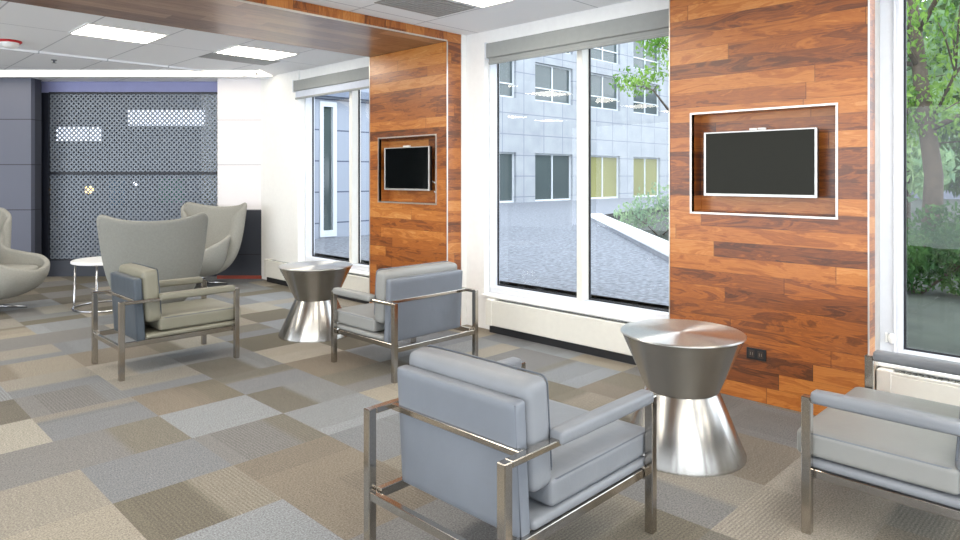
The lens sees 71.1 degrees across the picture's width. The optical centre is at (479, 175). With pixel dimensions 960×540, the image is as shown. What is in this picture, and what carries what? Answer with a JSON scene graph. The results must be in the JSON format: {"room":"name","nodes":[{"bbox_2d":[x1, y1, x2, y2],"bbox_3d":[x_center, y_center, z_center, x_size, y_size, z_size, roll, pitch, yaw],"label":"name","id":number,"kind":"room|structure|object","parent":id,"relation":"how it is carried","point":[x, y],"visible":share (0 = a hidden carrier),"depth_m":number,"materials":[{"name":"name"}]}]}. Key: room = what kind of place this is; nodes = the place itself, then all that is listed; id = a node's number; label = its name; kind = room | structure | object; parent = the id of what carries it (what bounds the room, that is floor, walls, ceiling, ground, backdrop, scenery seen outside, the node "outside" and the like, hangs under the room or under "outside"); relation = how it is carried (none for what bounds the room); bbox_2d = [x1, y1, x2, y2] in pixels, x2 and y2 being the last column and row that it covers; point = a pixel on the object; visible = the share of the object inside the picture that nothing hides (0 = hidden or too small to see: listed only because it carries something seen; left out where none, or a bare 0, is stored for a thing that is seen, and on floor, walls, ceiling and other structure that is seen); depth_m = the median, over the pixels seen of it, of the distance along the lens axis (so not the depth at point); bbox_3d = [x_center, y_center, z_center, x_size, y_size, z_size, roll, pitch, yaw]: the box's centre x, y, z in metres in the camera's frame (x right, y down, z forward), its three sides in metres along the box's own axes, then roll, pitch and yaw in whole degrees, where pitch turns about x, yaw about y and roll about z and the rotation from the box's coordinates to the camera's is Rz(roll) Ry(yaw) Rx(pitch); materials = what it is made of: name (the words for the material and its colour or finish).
{"room":"lobby","nodes":[
{"label":"lobby","id":0,"kind":"room"},
{"bbox_2d":[0,78,34,252],"bbox_3d":[-8.618,0.037,9.240,4.942,2.765,0.080,0,0,0],"label":"wall","id":1,"kind":"structure","parent":0,"point":[17,95],"depth_m":9.20,"materials":[{"name":"paint"}]},
{"bbox_2d":[35,79,40,253],"bbox_3d":[-6.197,0.038,9.351,0.100,2.764,0.139,0,0,0],"label":"wall","id":2,"kind":"structure","parent":0,"point":[37,81],"depth_m":9.36,"materials":[{"name":"paint"}]},
{"bbox_2d":[51,94,200,258],"bbox_3d":[-6.353,0.038,10.750,4.490,2.763,0.101,0,0,0],"label":"wall","id":3,"kind":"structure","parent":0,"point":[52,96],"depth_m":10.70,"materials":[{"name":"grey metal"}]},
{"bbox_2d":[55,124,105,142],"bbox_3d":[-6.341,-0.670,10.645,0.774,0.300,0.090,0,0,0],"label":"lit window","id":4,"kind":"structure","parent":3,"relation":"in","point":[95,125],"depth_m":10.60,"materials":[{"name":"white glass"}]},
{"bbox_2d":[108,177,125,204],"bbox_3d":[-5.769,0.245,10.679,0.254,0.450,0.038,0,0,0],"label":"poster","id":5,"kind":"object","parent":3,"relation":"attached to","point":[109,177],"visible":0.29,"depth_m":10.66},
{"bbox_2d":[127,108,204,127],"bbox_3d":[-4.874,-0.920,10.645,1.437,0.320,0.090,0,0,0],"label":"lit window","id":6,"kind":"structure","parent":3,"relation":"in","point":[145,113],"depth_m":10.60,"materials":[{"name":"white glass"}]},
{"bbox_2d":[159,179,184,201],"bbox_3d":[-4.897,0.230,10.679,0.412,0.380,0.038,0,0,0],"label":"poster","id":7,"kind":"object","parent":3,"relation":"attached to","point":[164,184],"visible":0.14,"depth_m":10.66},
{"bbox_2d":[217,79,260,274],"bbox_3d":[-3.297,0.015,9.548,0.671,2.719,0.504,0,0,0],"label":"wall","id":8,"kind":"structure","parent":0,"point":[238,100],"depth_m":9.30,"materials":[{"name":"white paint"}]},
{"bbox_2d":[41,82,216,92],"bbox_3d":[-5.022,-1.268,9.600,2.576,0.152,0.061,0,0,0],"label":"trim","id":9,"kind":"structure","parent":8,"relation":"attached to","point":[46,87],"depth_m":9.57,"materials":[{"name":"purple paint"}]},
{"bbox_2d":[47,261,216,275],"bbox_3d":[-5.010,1.310,9.575,2.544,0.220,0.130,0,0,0],"label":"trim","id":10,"kind":"structure","parent":8,"relation":"attached to","point":[57,268],"depth_m":9.51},
{"bbox_2d":[41,92,216,260],"bbox_3d":[-5.004,0.005,9.550,2.533,2.390,0.061,0,0,0],"label":"screen","id":11,"kind":"object","parent":10,"relation":"on","point":[47,173],"visible":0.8,"depth_m":9.55,"materials":[{"name":"grey metal"}]},
{"bbox_2d":[217,275,261,278],"bbox_3d":[-3.325,1.398,9.540,0.616,0.044,0.520,0,0,0],"label":"trim","id":12,"kind":"structure","parent":8,"relation":"attached to","point":[218,276],"depth_m":9.28,"materials":[{"name":"red carpet"}]},
{"bbox_2d":[0,0,631,81],"bbox_3d":[-4.573,-1.395,4.265,19.500,0.100,9.630,0,0,45],"label":"ceiling","id":13,"kind":"structure","parent":0,"point":[44,29],"depth_m":6.62,"materials":[{"name":"tile"}]},
{"bbox_2d":[0,39,21,48],"bbox_3d":[-4.674,-1.307,6.679,0.210,0.074,0.210,0,0,45],"label":"fire alarm","id":14,"kind":"object","parent":13,"relation":"attached to","point":[6,43],"visible":1,"depth_m":6.63,"materials":[{"name":"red plastic"}]},
{"bbox_2d":[68,23,168,43],"bbox_3d":[-3.406,-1.339,6.339,0.580,0.011,0.700,0,0,45],"label":"recessed light","id":15,"kind":"object","parent":13,"relation":"in","point":[87,29],"visible":1,"depth_m":6.30,"materials":[{"name":"white plastic"}]},
{"bbox_2d":[0,69,272,76],"bbox_3d":[-6.667,-1.337,8.750,7.760,0.012,0.560,0,0,0],"label":"recessed light","id":16,"kind":"object","parent":13,"relation":"in","point":[3,72],"visible":1,"depth_m":8.74,"materials":[{"name":"white plastic"}]},
{"bbox_2d":[199,53,279,64],"bbox_3d":[-2.756,-1.338,7.721,0.380,0.010,0.800,0,0,45],"label":"ceiling vent","id":17,"kind":"object","parent":13,"relation":"in","point":[217,56],"visible":1,"depth_m":7.69,"materials":[{"name":"white metal"}]},
{"bbox_2d":[213,45,298,60],"bbox_3d":[-2.435,-1.339,7.320,0.580,0.011,0.700,0,0,45],"label":"recessed light","id":18,"kind":"object","parent":13,"relation":"in","point":[236,50],"visible":1,"depth_m":7.27,"materials":[{"name":"white plastic"}]},
{"bbox_2d":[374,0,473,16],"bbox_3d":[-0.431,-1.338,5.280,0.440,0.010,0.660,0,0,45],"label":"ceiling vent","id":19,"kind":"object","parent":13,"relation":"in","point":[436,8],"visible":1,"depth_m":5.29,"materials":[{"name":"white metal"}]},
{"bbox_2d":[452,0,513,7],"bbox_3d":[-0.018,-1.339,4.886,0.580,0.011,0.700,0,0,45],"label":"recessed light","id":20,"kind":"object","parent":13,"relation":"in","point":[478,3],"visible":1,"depth_m":5.18,"materials":[{"name":"white plastic"}]},
{"bbox_2d":[0,276,959,539],"bbox_3d":[-4.573,1.470,4.265,19.500,0.100,9.630,0,0,45],"label":"floor","id":21,"kind":"structure","parent":0,"point":[197,441],"depth_m":3.55,"materials":[{"name":"carpet"}]},
{"bbox_2d":[0,207,49,307],"bbox_3d":[-5.098,0.883,6.996,0.977,1.069,0.887,0,0,19],"label":"chair","id":22,"kind":"object","parent":21,"relation":"on","point":[21,272],"visible":1,"depth_m":7.12,"materials":[{"name":"grey fabric"}]},
{"bbox_2d":[3,264,38,269],"bbox_3d":[-4.968,0.986,7.033,0.585,0.088,0.540,0,0,7],"label":"seat cushion","id":23,"kind":"object","parent":22,"relation":"on","point":[9,266],"depth_m":7.05,"materials":[{"name":"grey fabric"}]},
{"bbox_2d":[70,256,112,312],"bbox_3d":[-4.030,1.160,7.280,0.700,0.520,0.700,0,0,45],"label":"side table","id":24,"kind":"object","parent":21,"relation":"on","point":[89,261],"visible":0.39,"depth_m":7.08,"materials":[{"name":"white laminate"}]},
{"bbox_2d":[96,213,207,303],"bbox_3d":[-3.088,0.883,6.535,0.926,1.069,0.981,0,0,-8],"label":"chair","id":25,"kind":"object","parent":21,"relation":"on","point":[176,247],"visible":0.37,"depth_m":6.13,"materials":[{"name":"grey fabric"}]},
{"bbox_2d":[91,262,240,381],"bbox_3d":[-2.394,1.045,5.180,0.666,0.750,0.906,0,0,45],"label":"armchair","id":26,"kind":"object","parent":21,"relation":"on","point":[139,314],"visible":1,"depth_m":5.00,"materials":[{"name":"beige leather"}]},
{"bbox_2d":[119,263,160,321],"bbox_3d":[-2.546,0.865,5.026,0.546,0.388,0.144,0,0,45],"label":"cushion","id":27,"kind":"object","parent":26,"relation":"on","point":[148,278],"depth_m":4.83,"materials":[{"name":"grey leather"}]},
{"bbox_2d":[144,298,240,329],"bbox_3d":[-2.296,1.076,5.279,0.552,0.124,0.627,0,0,45],"label":"seat cushion","id":28,"kind":"object","parent":26,"relation":"on","point":[204,313],"depth_m":5.12,"materials":[{"name":"grey leather"}]},
{"bbox_2d":[181,202,246,284],"bbox_3d":[-3.623,0.883,8.647,0.926,1.069,0.981,0,0,26],"label":"chair","id":29,"kind":"object","parent":21,"relation":"on","point":[226,224],"visible":0.52,"depth_m":8.74,"materials":[{"name":"grey fabric"}]},
{"bbox_2d":[2,0,460,324],"bbox_3d":[-3.894,0.038,3.486,1.215,2.763,9.478,0,0,45],"label":"portal","id":30,"kind":"object","parent":21,"relation":"on","point":[415,71],"visible":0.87,"depth_m":6.33,"materials":[{"name":"brown wood"}]},
{"bbox_2d":[384,145,434,191],"bbox_3d":[-0.681,-0.070,6.727,0.763,0.468,0.112,0,0,45],"label":"television","id":31,"kind":"object","parent":30,"relation":"attached to","point":[407,167],"visible":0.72,"depth_m":6.68,"materials":[{"name":"black plastic"}]},
{"bbox_2d":[278,261,352,342],"bbox_3d":[-1.476,1.111,6.050,0.650,0.617,0.650,0,0,45],"label":"table","id":32,"kind":"object","parent":21,"relation":"on","point":[311,284],"visible":0.89,"depth_m":5.83,"materials":[{"name":"metal"}]},
{"bbox_2d":[264,259,368,303],"bbox_3d":[-1.953,1.268,8.156,2.590,0.304,0.094,0,0,45],"label":"baseboard heater","id":33,"kind":"object","parent":21,"relation":"on","point":[356,282],"visible":0.36,"depth_m":7.75,"materials":[{"name":"white metal"}]},
{"bbox_2d":[272,260,368,277],"bbox_3d":[-1.944,1.129,8.156,2.418,0.010,0.072,0,0,45],"label":"grille","id":34,"kind":"object","parent":33,"relation":"attached to","point":[277,263],"depth_m":7.67,"materials":[{"name":"white metal"}]},
{"bbox_2d":[331,261,477,383],"bbox_3d":[-0.590,1.045,5.170,0.811,0.750,0.851,0,0,44],"label":"armchair","id":35,"kind":"object","parent":21,"relation":"on","point":[410,301],"visible":1,"depth_m":4.95,"materials":[{"name":"grey leather"}]},
{"bbox_2d":[337,303,384,331],"bbox_3d":[-0.690,1.076,5.267,0.532,0.124,0.737,0,0,44],"label":"seat cushion","id":36,"kind":"object","parent":35,"relation":"on","point":[358,318],"depth_m":5.01,"materials":[{"name":"grey leather"}]},
{"bbox_2d":[375,262,456,323],"bbox_3d":[-0.469,0.865,5.052,0.144,0.388,0.731,0,0,44],"label":"cushion","id":37,"kind":"object","parent":35,"relation":"on","point":[382,276],"depth_m":4.82,"materials":[{"name":"grey leather"}]},
{"bbox_2d":[364,344,656,539],"bbox_3d":[0.147,1.045,2.623,0.746,0.750,0.946,0,0,44],"label":"armchair","id":38,"kind":"object","parent":21,"relation":"on","point":[487,440],"visible":1,"depth_m":2.38,"materials":[{"name":"grey leather"}]},
{"bbox_2d":[409,347,550,491],"bbox_3d":[-0.018,0.865,2.453,0.626,0.388,0.144,0,0,44],"label":"cushion","id":39,"kind":"object","parent":38,"relation":"on","point":[532,390],"depth_m":2.27,"materials":[{"name":"grey leather"}]},
{"bbox_2d":[528,399,644,505],"bbox_3d":[0.245,1.076,2.723,0.632,0.124,0.667,0,0,44],"label":"seat cushion","id":40,"kind":"object","parent":38,"relation":"on","point":[582,467],"depth_m":2.51,"materials":[{"name":"grey leather"}]},
{"bbox_2d":[486,298,635,364],"bbox_3d":[0.758,1.268,5.473,1.902,0.304,0.094,0,0,45],"label":"baseboard heater","id":41,"kind":"object","parent":21,"relation":"on","point":[591,335],"visible":0.78,"depth_m":5.52,"materials":[{"name":"white metal"}]},
{"bbox_2d":[495,300,626,323],"bbox_3d":[0.768,1.129,5.473,1.728,0.010,0.072,0,0,45],"label":"grille","id":42,"kind":"object","parent":41,"relation":"attached to","point":[500,303],"depth_m":5.56,"materials":[{"name":"white metal"}]},
{"bbox_2d":[620,319,746,476],"bbox_3d":[1.046,1.113,3.479,0.624,0.615,0.624,0,0,45],"label":"table","id":43,"kind":"object","parent":21,"relation":"on","point":[686,364],"visible":0.96,"depth_m":3.27,"materials":[{"name":"metal"}]},
{"bbox_2d":[669,0,879,415],"bbox_3d":[-1.408,0.038,1.026,1.238,2.763,9.478,0,0,45],"label":"wood wall panel","id":44,"kind":"object","parent":21,"relation":"on","point":[799,277],"visible":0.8,"depth_m":4.13,"materials":[{"name":"brown wood"}]},
{"bbox_2d":[746,347,765,361],"bbox_3d":[1.736,1.120,4.223,0.124,0.072,0.012,0,0,45],"label":"wall socket","id":45,"kind":"object","parent":44,"relation":"attached to","point":[751,353],"visible":1,"depth_m":4.22,"materials":[{"name":"black plastic"}]},
{"bbox_2d":[704,127,818,197],"bbox_3d":[1.788,-0.086,4.283,0.712,0.436,0.112,0,0,45],"label":"television","id":46,"kind":"object","parent":44,"relation":"attached to","point":[754,162],"visible":1,"depth_m":4.22,"materials":[{"name":"black plastic"}]},
{"bbox_2d":[797,350,959,534],"bbox_3d":[1.861,1.045,2.727,0.841,0.750,0.916,0,0,45],"label":"armchair","id":47,"kind":"object","parent":21,"relation":"on","point":[901,449],"visible":1,"depth_m":2.59,"materials":[{"name":"grey leather"}]},
{"bbox_2d":[797,387,959,494],"bbox_3d":[1.762,1.076,2.825,0.562,0.124,0.802,0,0,45],"label":"seat cushion","id":48,"kind":"object","parent":47,"relation":"on","point":[906,458],"depth_m":2.60,"materials":[{"name":"grey leather"}]},
{"bbox_2d":[955,408,959,471],"bbox_3d":[1.992,0.865,2.598,0.144,0.388,0.796,0,0,45],"label":"cushion","id":49,"kind":"object","parent":47,"relation":"on","point":[957,452],"depth_m":2.36,"materials":[{"name":"grey leather"}]},
{"bbox_2d":[876,366,959,405],"bbox_3d":[3.038,1.268,3.216,2.005,0.304,0.094,0,0,45],"label":"baseboard heater","id":50,"kind":"object","parent":21,"relation":"on","point":[940,390],"visible":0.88,"depth_m":3.75,"materials":[{"name":"white metal"}]},
{"bbox_2d":[900,371,959,383],"bbox_3d":[3.053,1.129,3.211,1.818,0.010,0.072,0,0,45],"label":"grille","id":51,"kind":"object","parent":50,"relation":"attached to","point":[920,379],"depth_m":3.74,"materials":[{"name":"white metal"}]},
{"bbox_2d":[201,0,959,382],"bbox_3d":[-1.238,0.037,7.634,19.500,2.765,0.150,0,0,45],"label":"wall","id":52,"kind":"structure","parent":0,"point":[477,67],"depth_m":6.36,"materials":[{"name":"white paint"}]},
{"bbox_2d":[0,47,268,78],"bbox_3d":[-6.225,-1.335,5.794,0.060,0.024,9.480,0,0,45],"label":"trim","id":53,"kind":"structure","parent":52,"relation":"attached to","point":[1,48],"depth_m":7.79,"materials":[{"name":"paint"}]},
{"bbox_2d":[276,70,299,262],"bbox_3d":[-2.503,0.038,8.758,0.560,2.764,0.029,0,0,45],"label":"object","id":54,"kind":"structure","parent":52,"relation":"attached to","point":[287,107],"depth_m":8.76,"materials":[{"name":"white paint"}]},
{"bbox_2d":[292,66,368,99],"bbox_3d":[-1.695,-1.100,7.934,1.912,0.250,0.063,0,0,45],"label":"roller shade","id":55,"kind":"object","parent":52,"relation":"attached to","point":[354,79],"visible":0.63,"depth_m":7.96,"materials":[{"name":"fabric"}]},
{"bbox_2d":[302,90,368,275],"bbox_3d":[-1.564,-0.045,7.949,1.903,2.310,0.240,0,0,45],"label":"window","id":56,"kind":"structure","parent":52,"relation":"in","point":[360,268],"depth_m":7.96,"materials":[{"name":"white metal"}]},
{"bbox_2d":[461,34,466,325],"bbox_3d":[-0.182,0.038,6.435,0.088,2.764,0.067,0,0,45],"label":"trim","id":57,"kind":"structure","parent":52,"relation":"attached to","point":[463,37],"depth_m":6.41,"materials":[{"name":"white paint"}]},
{"bbox_2d":[481,49,668,321],"bbox_3d":[0.821,-0.045,5.589,2.053,2.310,0.240,0,0,45],"label":"window","id":58,"kind":"structure","parent":52,"relation":"in","point":[583,303],"depth_m":5.61,"materials":[{"name":"white metal"}]},
{"bbox_2d":[484,8,668,64],"bbox_3d":[0.762,-1.123,5.503,1.967,0.205,0.063,0,0,45],"label":"roller shade","id":59,"kind":"object","parent":52,"relation":"attached to","point":[655,24],"visible":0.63,"depth_m":5.41,"materials":[{"name":"white fabric"}]},
{"bbox_2d":[878,0,959,379],"bbox_3d":[3.136,-0.045,3.297,2.078,2.310,0.240,0,0,45],"label":"window","id":60,"kind":"structure","parent":52,"relation":"in","point":[893,13],"depth_m":3.99,"materials":[{"name":"white metal"}]},
{"bbox_2d":[885,332,895,343],"bbox_3d":[2.423,0.958,3.967,0.056,0.060,0.022,0,0,45],"label":"handle","id":61,"kind":"object","parent":60,"relation":"attached to","point":[891,338],"visible":1,"depth_m":3.96,"materials":[{"name":"white plastic"}]},
{"label":"outside","id":62,"kind":"structure","parent":0,"visible":0},
{"bbox_2d":[315,197,668,305],"bbox_3d":[10.266,1.000,23.726,14.617,0.001,38.771,0,0,45],"label":"pavement","id":63,"kind":"structure","parent":62,"point":[538,240],"depth_m":8.67,"materials":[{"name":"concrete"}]},
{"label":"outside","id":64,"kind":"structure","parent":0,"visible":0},
{"bbox_2d":[315,198,959,354],"bbox_3d":[41.551,1.460,25.497,56.800,0.520,85.300,0,0,45],"label":"floor","id":65,"kind":"structure","parent":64,"point":[933,317],"depth_m":6.18,"materials":[{"name":"soil"}]},
{"bbox_2d":[315,89,368,238],"bbox_3d":[-1.879,-1.080,11.721,0.640,4.600,4.580,0,0,45],"label":"building wing","id":66,"kind":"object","parent":65,"relation":"on","point":[332,110],"visible":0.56,"depth_m":10.95,"materials":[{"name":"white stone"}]},
{"bbox_2d":[500,36,668,202],"bbox_3d":[8.807,-5.780,33.068,0.600,14.000,40.000,0,0,45],"label":"office building","id":67,"kind":"structure","parent":65,"relation":"on","point":[630,135],"depth_m":27.72,"materials":[{"name":"concrete"}]},
{"bbox_2d":[591,214,668,261],"bbox_3d":[2.508,1.067,10.725,0.380,0.305,11.350,0,0,3],"label":"curb","id":68,"kind":"object","parent":65,"relation":"on","point":[658,246],"visible":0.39,"depth_m":10.33,"materials":[{"name":"concrete"}]},
{"bbox_2d":[609,36,668,235],"bbox_3d":[4.136,-0.890,13.444,3.042,4.389,1.329,0,0,-4],"label":"deciduous tree","id":69,"kind":"object","parent":65,"relation":"on","point":[662,40],"visible":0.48,"depth_m":13.46,"materials":[{"name":"green plant"}]},
{"bbox_2d":[613,182,668,234],"bbox_3d":[3.714,0.681,13.584,2.008,1.158,1.147,0,0,16],"label":"shrub","id":70,"kind":"object","parent":65,"relation":"on","point":[634,216],"visible":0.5,"depth_m":13.58,"materials":[{"name":"green plant"}]},
{"bbox_2d":[907,0,959,267],"bbox_3d":[5.869,-1.274,8.785,3.503,5.163,2.454,0,0,45],"label":"deciduous tree","id":71,"kind":"object","parent":65,"relation":"on","point":[921,111],"visible":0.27,"depth_m":8.81,"materials":[{"name":"green plant"}]},
{"bbox_2d":[907,0,959,235],"bbox_3d":[8.291,-2.417,13.162,4.777,7.448,3.410,0,0,45],"label":"tree","id":72,"kind":"object","parent":65,"relation":"on","point":[915,178],"visible":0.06,"depth_m":12.46,"materials":[{"name":"green plant"}]},
{"bbox_2d":[907,223,959,295],"bbox_3d":[4.614,0.844,6.840,1.423,0.832,0.831,0,0,34],"label":"shrub","id":73,"kind":"object","parent":65,"relation":"on","point":[938,254],"visible":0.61,"depth_m":6.73,"materials":[{"name":"green plant"}]},
{"bbox_2d":[907,200,959,264],"bbox_3d":[6.071,0.767,8.099,1.622,0.984,1.074,0,0,45],"label":"shrub","id":74,"kind":"object","parent":65,"relation":"on","point":[938,224],"visible":0.39,"depth_m":8.32,"materials":[{"name":"green plant"}]},
{"bbox_2d":[907,3,959,197],"bbox_3d":[12.670,-2.407,16.643,4.666,7.426,3.268,0,0,45],"label":"tree","id":75,"kind":"object","parent":65,"relation":"on","point":[955,187],"visible":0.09,"depth_m":16.82,"materials":[{"name":"green plant"}]},
{"bbox_2d":[910,8,958,192],"bbox_3d":[14.963,-2.440,22.125,4.562,7.493,3.320,0,0,45],"label":"tree","id":76,"kind":"object","parent":65,"relation":"on","point":[954,135],"visible":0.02,"depth_m":21.70,"materials":[{"name":"green plant"}]},
{"bbox_2d":[911,135,959,198],"bbox_3d":[28.462,-2.280,31.605,24.000,7.000,1.030,0,0,45],"label":"building","id":77,"kind":"structure","parent":65,"relation":"on","point":[947,195],"depth_m":34.98,"materials":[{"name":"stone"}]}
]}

